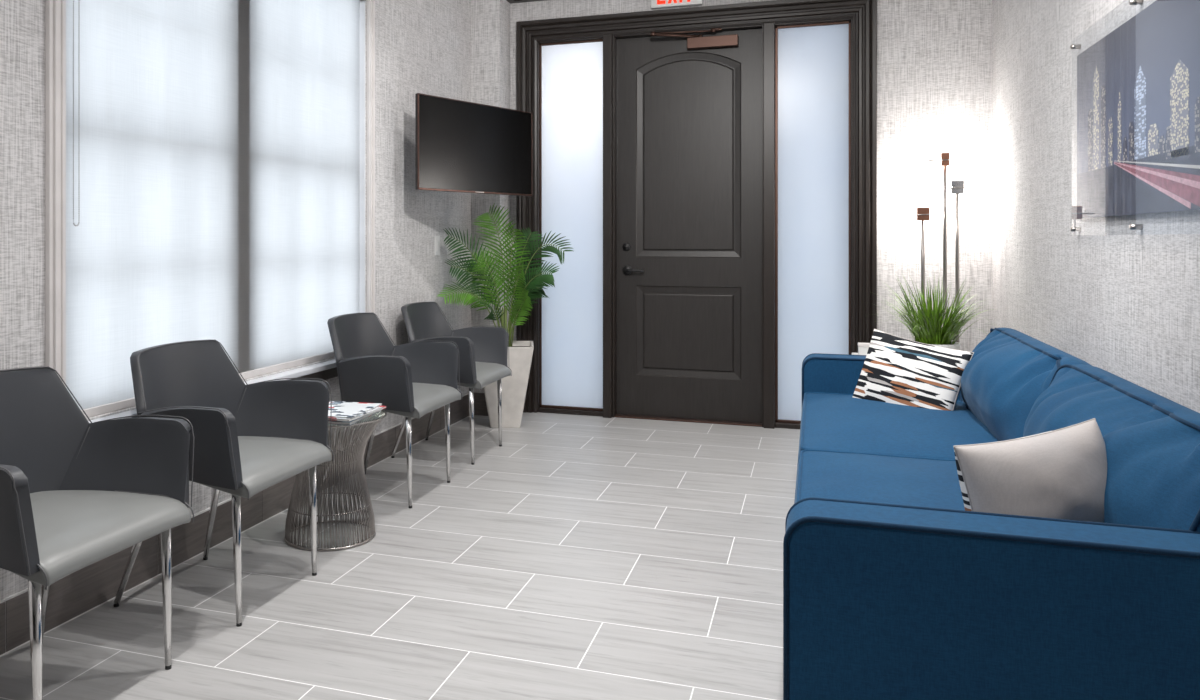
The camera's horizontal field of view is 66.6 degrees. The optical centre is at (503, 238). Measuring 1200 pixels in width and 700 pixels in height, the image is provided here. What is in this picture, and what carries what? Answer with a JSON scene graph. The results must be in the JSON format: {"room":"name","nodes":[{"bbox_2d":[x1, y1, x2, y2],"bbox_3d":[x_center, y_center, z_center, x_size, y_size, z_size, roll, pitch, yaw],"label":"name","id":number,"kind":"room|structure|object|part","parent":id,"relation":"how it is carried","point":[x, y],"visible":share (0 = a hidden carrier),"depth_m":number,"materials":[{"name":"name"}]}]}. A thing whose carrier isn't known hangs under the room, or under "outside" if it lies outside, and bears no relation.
{"room":"waiting room","nodes":[
{"label":"waiting room","id":0,"kind":"room"},
{"bbox_2d":[0,0,470,599],"bbox_3d":[-1.799,-0.236,1.518,0.160,2.750,9.700,0,0,19],"label":"wall","id":1,"kind":"structure","parent":0,"point":[422,46],"depth_m":4.66,"materials":[{"name":"paper"}]},
{"bbox_2d":[45,0,374,422],"bbox_3d":[-1.048,-0.356,3.615,0.215,1.990,2.050,0,0,19],"label":"window","id":2,"kind":"structure","parent":1,"relation":"in","point":[55,10],"depth_m":2.66,"materials":[{"name":"grey paint"}]},
{"bbox_3d":[-1.310,-0.393,2.653,0.026,1.895,0.060,0,0,19],"label":"casing","id":3,"kind":"part","parent":2,"relation":"part of","materials":[{"name":"grey paint"}]},
{"bbox_3d":[-1.045,0.572,3.624,0.215,0.025,1.977,0,0,19],"label":"sill","id":4,"kind":"part","parent":2,"relation":"part of","materials":[{"name":"white paint"}]},
{"bbox_2d":[66,0,365,417],"bbox_3d":[-1.027,-0.351,3.605,0.086,1.810,1.894,0,0,19],"label":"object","id":5,"kind":"structure","parent":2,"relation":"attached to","point":[213,146],"depth_m":3.35,"materials":[{"name":"white fabric"}]},
{"bbox_3d":[-1.286,-0.633,2.725,0.004,1.190,0.025,0,0,19],"label":"bead chain","id":6,"kind":"part","parent":5,"relation":"part of","materials":[{"name":"silver metal"}]},
{"bbox_3d":[-1.020,0.540,3.602,0.012,0.028,1.876,0,0,19],"label":"rail","id":7,"kind":"part","parent":5,"relation":"part of","materials":[{"name":"grey paint"}]},
{"bbox_3d":[-0.662,-0.393,4.534,0.026,1.895,0.060,0,0,19],"label":"casing","id":8,"kind":"part","parent":2,"relation":"part of","materials":[{"name":"grey paint"}]},
{"bbox_2d":[0,393,468,656],"bbox_3d":[-1.751,1.065,1.391,0.014,0.148,9.490,0,0,19],"label":"baseboard","id":9,"kind":"structure","parent":1,"relation":"attached to","point":[84,590],"depth_m":3.06,"materials":[{"name":"brown wood"}]},
{"bbox_2d":[435,236,439,255],"bbox_3d":[-0.391,0.039,5.348,0.010,0.116,0.070,0,0,19],"label":"light switch","id":10,"kind":"object","parent":1,"relation":"attached to","point":[437,238],"visible":1,"depth_m":5.33,"materials":[{"name":"white plastic"}]},
{"bbox_2d":[415,93,531,195],"bbox_3d":[-0.291,-0.506,5.184,0.412,0.500,0.953,0,0,40],"label":"television","id":11,"kind":"object","parent":1,"relation":"attached to","point":[461,146],"visible":1,"depth_m":5.00,"materials":[{"name":"black plastic"}]},
{"bbox_2d":[0,412,799,699],"bbox_3d":[-0.280,1.179,1.075,3.402,0.080,10.050,0,0,19],"label":"floor","id":12,"kind":"structure","parent":0,"point":[576,557],"depth_m":2.90,"materials":[{"name":"tile"}]},
{"bbox_2d":[0,366,193,699],"bbox_3d":[-1.144,0.742,2.266,0.512,0.794,0.585,0,0,19],"label":"armchair","id":13,"kind":"object","parent":12,"relation":"on","point":[76,493],"visible":1,"depth_m":2.40,"materials":[{"name":"grey leather"}]},
{"bbox_3d":[-1.194,0.608,2.018,0.377,0.234,0.116,0,0,32],"label":"armrest","id":14,"kind":"part","parent":13,"relation":"part of","materials":[{"name":"grey leather"}]},
{"bbox_3d":[-1.035,0.930,2.002,0.031,0.399,0.027,0,0,19],"label":"leg","id":15,"kind":"part","parent":13,"relation":"part of","materials":[{"name":"silver metal"}]},
{"bbox_3d":[-1.306,0.535,2.321,0.136,0.380,0.531,0,0,19],"label":"backrest","id":16,"kind":"part","parent":13,"relation":"part of","materials":[{"name":"grey leather"}]},
{"bbox_3d":[-1.258,0.929,2.499,0.027,0.405,0.160,0,0,-41],"label":"leg","id":17,"kind":"part","parent":13,"relation":"part of","materials":[{"name":"silver metal"}]},
{"bbox_3d":[-1.106,0.712,2.253,0.432,0.085,0.485,0,0,19],"label":"seat","id":18,"kind":"part","parent":13,"relation":"part of","materials":[{"name":"grey leather"}]},
{"bbox_3d":[-1.031,0.608,2.491,0.377,0.234,0.116,0,0,6],"label":"armrest","id":19,"kind":"part","parent":13,"relation":"part of","materials":[{"name":"grey leather"}]},
{"bbox_3d":[-0.896,0.930,2.407,0.031,0.399,0.027,0,0,19],"label":"leg","id":20,"kind":"part","parent":13,"relation":"part of","materials":[{"name":"silver metal"}]},
{"bbox_2d":[114,339,333,626],"bbox_3d":[-0.896,0.742,2.933,0.512,0.794,0.585,0,0,19],"label":"armchair","id":21,"kind":"object","parent":12,"relation":"on","point":[249,439],"visible":0.88,"depth_m":2.99,"materials":[{"name":"grey leather"}]},
{"bbox_3d":[-1.130,0.929,2.819,0.160,0.405,0.027,0,0,-11],"label":"leg","id":22,"kind":"part","parent":21,"relation":"part of","materials":[{"name":"silver metal"}]},
{"bbox_3d":[-1.059,0.535,2.989,0.136,0.380,0.531,0,0,19],"label":"backrest","id":23,"kind":"part","parent":21,"relation":"part of","materials":[{"name":"grey leather"}]},
{"bbox_3d":[-0.946,0.608,2.686,0.377,0.234,0.116,0,0,32],"label":"armrest","id":24,"kind":"part","parent":21,"relation":"part of","materials":[{"name":"grey leather"}]},
{"bbox_3d":[-1.010,0.929,3.167,0.027,0.405,0.160,0,0,-41],"label":"leg","id":25,"kind":"part","parent":21,"relation":"part of","materials":[{"name":"silver metal"}]},
{"bbox_3d":[-0.788,0.930,2.670,0.031,0.399,0.027,0,0,19],"label":"leg","id":26,"kind":"part","parent":21,"relation":"part of","materials":[{"name":"silver metal"}]},
{"bbox_3d":[-0.858,0.712,2.920,0.432,0.085,0.485,0,0,19],"label":"seat","id":27,"kind":"part","parent":21,"relation":"part of","materials":[{"name":"grey leather"}]},
{"bbox_3d":[-0.783,0.608,3.159,0.377,0.234,0.116,0,0,6],"label":"armrest","id":28,"kind":"part","parent":21,"relation":"part of","materials":[{"name":"grey leather"}]},
{"bbox_3d":[-0.648,0.930,3.074,0.031,0.399,0.027,0,0,19],"label":"leg","id":29,"kind":"part","parent":21,"relation":"part of","materials":[{"name":"silver metal"}]},
{"bbox_2d":[284,410,386,550],"bbox_3d":[-0.665,0.902,3.471,0.430,0.472,0.430,0,0,27],"label":"side table","id":30,"kind":"object","parent":12,"relation":"on","point":[356,456],"visible":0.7,"depth_m":3.38,"materials":[{"name":"silver metal"}]},
{"bbox_2d":[328,410,380,424],"bbox_3d":[-0.616,0.661,3.406,0.214,0.010,0.280,0,0,16],"label":"magazine","id":31,"kind":"object","parent":30,"relation":"on","point":[368,415],"visible":0.21,"depth_m":3.27,"materials":[{"name":"paper"}]},
{"bbox_3d":[-0.622,0.653,3.418,0.214,0.007,0.280,0,0,18],"label":"magazine","id":32,"kind":"object","parent":31,"relation":"on","visible":0},
{"bbox_2d":[328,406,385,420],"bbox_3d":[-0.600,0.645,3.390,0.214,0.007,0.280,0,0,21],"label":"magazine","id":33,"kind":"object","parent":32,"relation":"on","point":[378,408],"visible":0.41,"depth_m":3.31,"materials":[{"name":"paper"}]},
{"bbox_2d":[328,401,381,418],"bbox_3d":[-0.610,0.639,3.398,0.214,0.005,0.280,0,0,15],"label":"magazine","id":34,"kind":"object","parent":33,"relation":"on","point":[340,409],"visible":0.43,"depth_m":3.40,"materials":[{"name":"paper"}]},
{"bbox_2d":[317,312,461,507],"bbox_3d":[-0.512,0.742,4.102,0.512,0.794,0.585,0,0,19],"label":"armchair","id":35,"kind":"object","parent":12,"relation":"on","point":[414,380],"visible":0.98,"depth_m":4.04,"materials":[{"name":"grey leather"}]},
{"bbox_3d":[-0.746,0.929,3.988,0.160,0.405,0.027,0,0,-11],"label":"leg","id":36,"kind":"part","parent":35,"relation":"part of","materials":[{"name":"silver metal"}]},
{"bbox_3d":[-0.675,0.535,4.158,0.136,0.380,0.531,0,0,19],"label":"backrest","id":37,"kind":"part","parent":35,"relation":"part of","materials":[{"name":"grey leather"}]},
{"bbox_3d":[-0.626,0.929,4.336,0.027,0.405,0.160,0,0,-41],"label":"leg","id":38,"kind":"part","parent":35,"relation":"part of","materials":[{"name":"silver metal"}]},
{"bbox_3d":[-0.562,0.608,3.855,0.377,0.234,0.116,0,0,32],"label":"armrest","id":39,"kind":"part","parent":35,"relation":"part of","materials":[{"name":"grey leather"}]},
{"bbox_3d":[-0.474,0.712,4.089,0.432,0.085,0.485,0,0,19],"label":"seat","id":40,"kind":"part","parent":35,"relation":"part of","materials":[{"name":"grey leather"}]},
{"bbox_3d":[-0.403,0.930,3.838,0.031,0.399,0.027,0,0,19],"label":"leg","id":41,"kind":"part","parent":35,"relation":"part of","materials":[{"name":"silver metal"}]},
{"bbox_3d":[-0.399,0.608,4.327,0.377,0.234,0.116,0,0,6],"label":"armrest","id":42,"kind":"part","parent":35,"relation":"part of","materials":[{"name":"grey leather"}]},
{"bbox_3d":[-0.264,0.930,4.243,0.031,0.399,0.027,0,0,19],"label":"leg","id":43,"kind":"part","parent":35,"relation":"part of","materials":[{"name":"silver metal"}]},
{"bbox_2d":[391,302,511,464],"bbox_3d":[-0.273,0.742,4.844,0.512,0.794,0.585,0,0,19],"label":"armchair","id":44,"kind":"object","parent":12,"relation":"on","point":[483,351],"visible":0.7,"depth_m":4.93,"materials":[{"name":"grey leather"}]},
{"bbox_3d":[-0.506,0.929,4.730,0.160,0.405,0.027,0,0,-11],"label":"leg","id":45,"kind":"part","parent":44,"relation":"part of","materials":[{"name":"silver metal"}]},
{"bbox_3d":[-0.435,0.535,4.900,0.136,0.380,0.531,0,0,19],"label":"backrest","id":46,"kind":"part","parent":44,"relation":"part of","materials":[{"name":"grey leather"}]},
{"bbox_3d":[-0.386,0.929,5.078,0.027,0.405,0.160,0,0,-41],"label":"leg","id":47,"kind":"part","parent":44,"relation":"part of","materials":[{"name":"silver metal"}]},
{"bbox_3d":[-0.322,0.608,4.597,0.377,0.234,0.116,0,0,32],"label":"armrest","id":48,"kind":"part","parent":44,"relation":"part of","materials":[{"name":"grey leather"}]},
{"bbox_3d":[-0.164,0.930,4.581,0.031,0.399,0.027,0,0,19],"label":"leg","id":49,"kind":"part","parent":44,"relation":"part of","materials":[{"name":"silver metal"}]},
{"bbox_3d":[-0.159,0.608,5.070,0.377,0.234,0.116,0,0,6],"label":"armrest","id":50,"kind":"part","parent":44,"relation":"part of","materials":[{"name":"grey leather"}]},
{"bbox_3d":[-0.235,0.712,4.831,0.432,0.085,0.485,0,0,19],"label":"seat","id":51,"kind":"part","parent":44,"relation":"part of","materials":[{"name":"grey leather"}]},
{"bbox_3d":[-0.024,0.930,4.985,0.031,0.399,0.027,0,0,19],"label":"leg","id":52,"kind":"part","parent":44,"relation":"part of","materials":[{"name":"silver metal"}]},
{"bbox_2d":[438,203,572,427],"bbox_3d":[0.029,0.459,5.435,0.702,1.360,0.625,0,0,19],"label":"potted palm","id":53,"kind":"object","parent":12,"relation":"on","point":[514,387],"visible":0.98,"depth_m":5.43,"materials":[{"name":"plant"}]},
{"bbox_3d":[0.013,0.549,5.518,0.017,0.261,0.034,0,0,-4],"label":"stem","id":54,"kind":"part","parent":53,"relation":"part of","materials":[{"name":"green plant"}]},
{"bbox_3d":[0.044,0.549,5.554,0.036,0.261,0.017,0,0,-3],"label":"stem","id":55,"kind":"part","parent":53,"relation":"part of","materials":[{"name":"green plant"}]},
{"bbox_2d":[783,328,1199,699],"bbox_3d":[1.406,0.747,2.751,0.982,0.785,2.557,0,0,19],"label":"sofa","id":56,"kind":"object","parent":12,"relation":"on","point":[893,589],"visible":0.79,"depth_m":1.66,"materials":[{"name":"blue fabric"}]},
{"bbox_2d":[794,451,964,510],"bbox_3d":[1.127,0.755,2.244,0.783,0.242,1.163,0,0,19],"label":"seat cushion","id":57,"kind":"object","parent":56,"relation":"on","point":[919,480],"depth_m":2.44,"materials":[{"name":"blue fabric"}]},
{"bbox_3d":[1.800,0.809,3.894,0.980,0.580,0.135,0,0,19],"label":"armrest","id":58,"kind":"part","parent":56,"relation":"part of","materials":[{"name":"blue fabric"}]},
{"bbox_2d":[797,393,998,466],"bbox_3d":[1.498,0.754,3.323,0.783,0.244,1.163,0,0,19],"label":"seat cushion","id":59,"kind":"object","parent":56,"relation":"on","point":[830,422],"depth_m":3.09,"materials":[{"name":"blue fabric"}]},
{"bbox_2d":[853,329,973,410],"bbox_3d":[1.583,0.549,3.538,0.173,0.360,0.475,0,0,-36],"label":"throw pillow","id":60,"kind":"object","parent":56,"relation":"on","point":[895,370],"visible":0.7,"depth_m":3.48,"materials":[{"name":"multicoloured fabric"}]},
{"bbox_3d":[1.014,0.809,1.608,0.980,0.580,0.135,0,0,19],"label":"armrest","id":61,"kind":"part","parent":56,"relation":"part of","materials":[{"name":"blue fabric"}]},
{"bbox_2d":[960,328,1091,440],"bbox_3d":[1.835,0.541,3.207,0.364,0.370,1.185,0,0,19],"label":"cushion","id":62,"kind":"object","parent":56,"relation":"on","point":[1009,369],"depth_m":2.96,"materials":[{"name":"blue fabric"}]},
{"bbox_2d":[953,418,1106,522],"bbox_3d":[1.126,0.551,1.899,0.376,0.335,0.192,0,0,-9],"label":"throw pillow","id":63,"kind":"object","parent":56,"relation":"on","point":[1061,473],"visible":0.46,"depth_m":1.84,"materials":[{"name":"white fabric"}]},
{"bbox_2d":[1023,364,1199,531],"bbox_3d":[1.464,0.541,2.128,0.362,0.370,1.185,0,0,19],"label":"cushion","id":64,"kind":"object","parent":56,"relation":"on","point":[1152,440],"depth_m":1.82,"materials":[{"name":"blue fabric"}]},
{"bbox_3d":[2.084,0.877,4.518,0.630,0.525,0.600,0,0,19],"label":"end table","id":65,"kind":"object","parent":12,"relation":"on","visible":0},
{"bbox_2d":[858,343,869,354],"bbox_3d":[1.869,0.576,4.676,0.074,0.074,0.074,0,0,19],"label":"box","id":66,"kind":"object","parent":65,"relation":"on","point":[863,348],"visible":0.48,"depth_m":4.65,"materials":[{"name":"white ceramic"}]},
{"bbox_3d":[1.869,0.547,4.676,0.074,0.016,0.074,0,0,19],"label":"lid","id":67,"kind":"part","parent":66,"relation":"part of","materials":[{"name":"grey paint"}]},
{"bbox_2d":[871,276,1001,349],"bbox_3d":[2.087,0.385,4.390,0.642,0.456,0.624,0,0,19],"label":"potted grass","id":68,"kind":"object","parent":65,"relation":"on","point":[926,325],"depth_m":4.33,"materials":[{"name":"green plant"}]},
{"bbox_2d":[906,153,975,341],"bbox_3d":[2.377,0.337,4.905,0.278,1.605,0.263,0,0,-37],"label":"candle holder","id":69,"kind":"object","parent":65,"relation":"on","point":[957,187],"visible":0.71,"depth_m":4.91,"materials":[{"name":"silver metal"}]},
{"bbox_2d":[471,0,509,392],"bbox_3d":[-0.085,-0.236,5.946,0.200,2.750,0.210,0,0,19],"label":"wall","id":70,"kind":"structure","parent":0,"point":[490,19],"depth_m":5.86,"materials":[{"name":"paper"}]},
{"bbox_2d":[474,392,487,415],"bbox_3d":[1.262,1.067,5.477,3.032,0.145,0.220,0,0,19],"label":"baseboard","id":71,"kind":"structure","parent":70,"relation":"attached to","point":[480,407],"depth_m":5.85,"materials":[{"name":"brown wood"}]},
{"bbox_2d":[483,341,533,427],"bbox_3d":[0.011,0.891,5.548,0.340,0.497,0.340,0,0,1],"label":"planter","id":72,"kind":"object","parent":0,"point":[514,387],"depth_m":5.42,"materials":[{"name":"ceramic"}]},
{"bbox_2d":[510,0,991,351],"bbox_3d":[1.245,-0.236,5.674,3.212,2.750,0.140,0,0,19],"label":"wall","id":73,"kind":"structure","parent":0,"point":[934,57],"depth_m":5.19,"materials":[{"name":"paper"}]},
{"bbox_2d":[506,0,545,3],"bbox_3d":[1.358,-1.587,5.450,2.852,0.048,0.210,0,0,19],"label":"trim","id":74,"kind":"structure","parent":73,"relation":"attached to","point":[509,1],"depth_m":5.96,"materials":[{"name":"brown wood"}]},
{"bbox_2d":[542,42,602,407],"bbox_3d":[0.451,-0.090,5.929,0.439,2.402,0.006,0,0,19],"label":"window","id":75,"kind":"structure","parent":73,"relation":"in","point":[572,74],"depth_m":5.93,"materials":[{"name":"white glass"}]},
{"bbox_2d":[651,0,702,8],"bbox_3d":[1.075,-1.525,5.632,0.314,0.158,0.046,0,0,19],"label":"exit sign","id":76,"kind":"object","parent":73,"relation":"attached to","point":[655,4],"visible":1,"depth_m":5.62,"materials":[{"name":"white plastic"}]},
{"bbox_2d":[617,28,761,422],"bbox_3d":[1.141,-0.087,5.650,0.906,2.428,0.183,0,0,19],"label":"door","id":77,"kind":"structure","parent":73,"relation":"in","point":[689,106],"depth_m":5.69,"materials":[{"name":"brown wood"}]},
{"bbox_3d":[0.824,0.201,5.776,0.147,0.062,0.060,0,0,19],"label":"handle","id":78,"kind":"part","parent":77,"relation":"part of","materials":[{"name":"black plastic"}]},
{"bbox_3d":[1.135,-1.274,5.626,0.436,0.048,0.068,0,0,10],"label":"closer arm","id":79,"kind":"part","parent":77,"relation":"part of","materials":[{"name":"brown metal"}]},
{"bbox_2d":[537,18,851,428],"bbox_3d":[1.153,-0.091,5.686,1.970,2.460,0.167,0,0,19],"label":"trim","id":80,"kind":"structure","parent":73,"relation":"attached to","point":[768,29],"depth_m":5.76,"materials":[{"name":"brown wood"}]},
{"bbox_2d":[516,0,876,412],"bbox_3d":[1.131,-0.145,5.626,2.196,2.569,0.064,0,0,19],"label":"trim","id":81,"kind":"structure","parent":73,"relation":"attached to","point":[863,13],"depth_m":5.39,"materials":[{"name":"brown wood"}]},
{"bbox_2d":[778,24,848,420],"bbox_3d":[1.856,-0.090,5.445,0.430,2.402,0.006,0,0,19],"label":"window","id":82,"kind":"structure","parent":73,"relation":"in","point":[813,61],"depth_m":5.44,"materials":[{"name":"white glass"}]},
{"bbox_2d":[912,340,960,349],"bbox_3d":[2.090,0.557,4.399,0.232,0.112,0.232,0,0,19],"label":"bowl","id":83,"kind":"object","parent":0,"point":[950,344],"depth_m":4.33,"materials":[{"name":"white ceramic"}]},
{"bbox_2d":[992,0,1199,412],"bbox_3d":[1.244,-0.236,0.550,0.120,2.750,9.850,0,0,19],"label":"wall","id":84,"kind":"structure","parent":0,"point":[1124,302],"depth_m":3.55,"materials":[{"name":"paper"}]},
{"bbox_2d":[1070,0,1199,235],"bbox_3d":[1.898,-0.377,2.686,0.032,0.733,1.515,0,0,19],"label":"framed print","id":85,"kind":"object","parent":84,"relation":"attached to","point":[1138,86],"visible":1,"depth_m":2.70,"materials":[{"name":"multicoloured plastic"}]}
]}

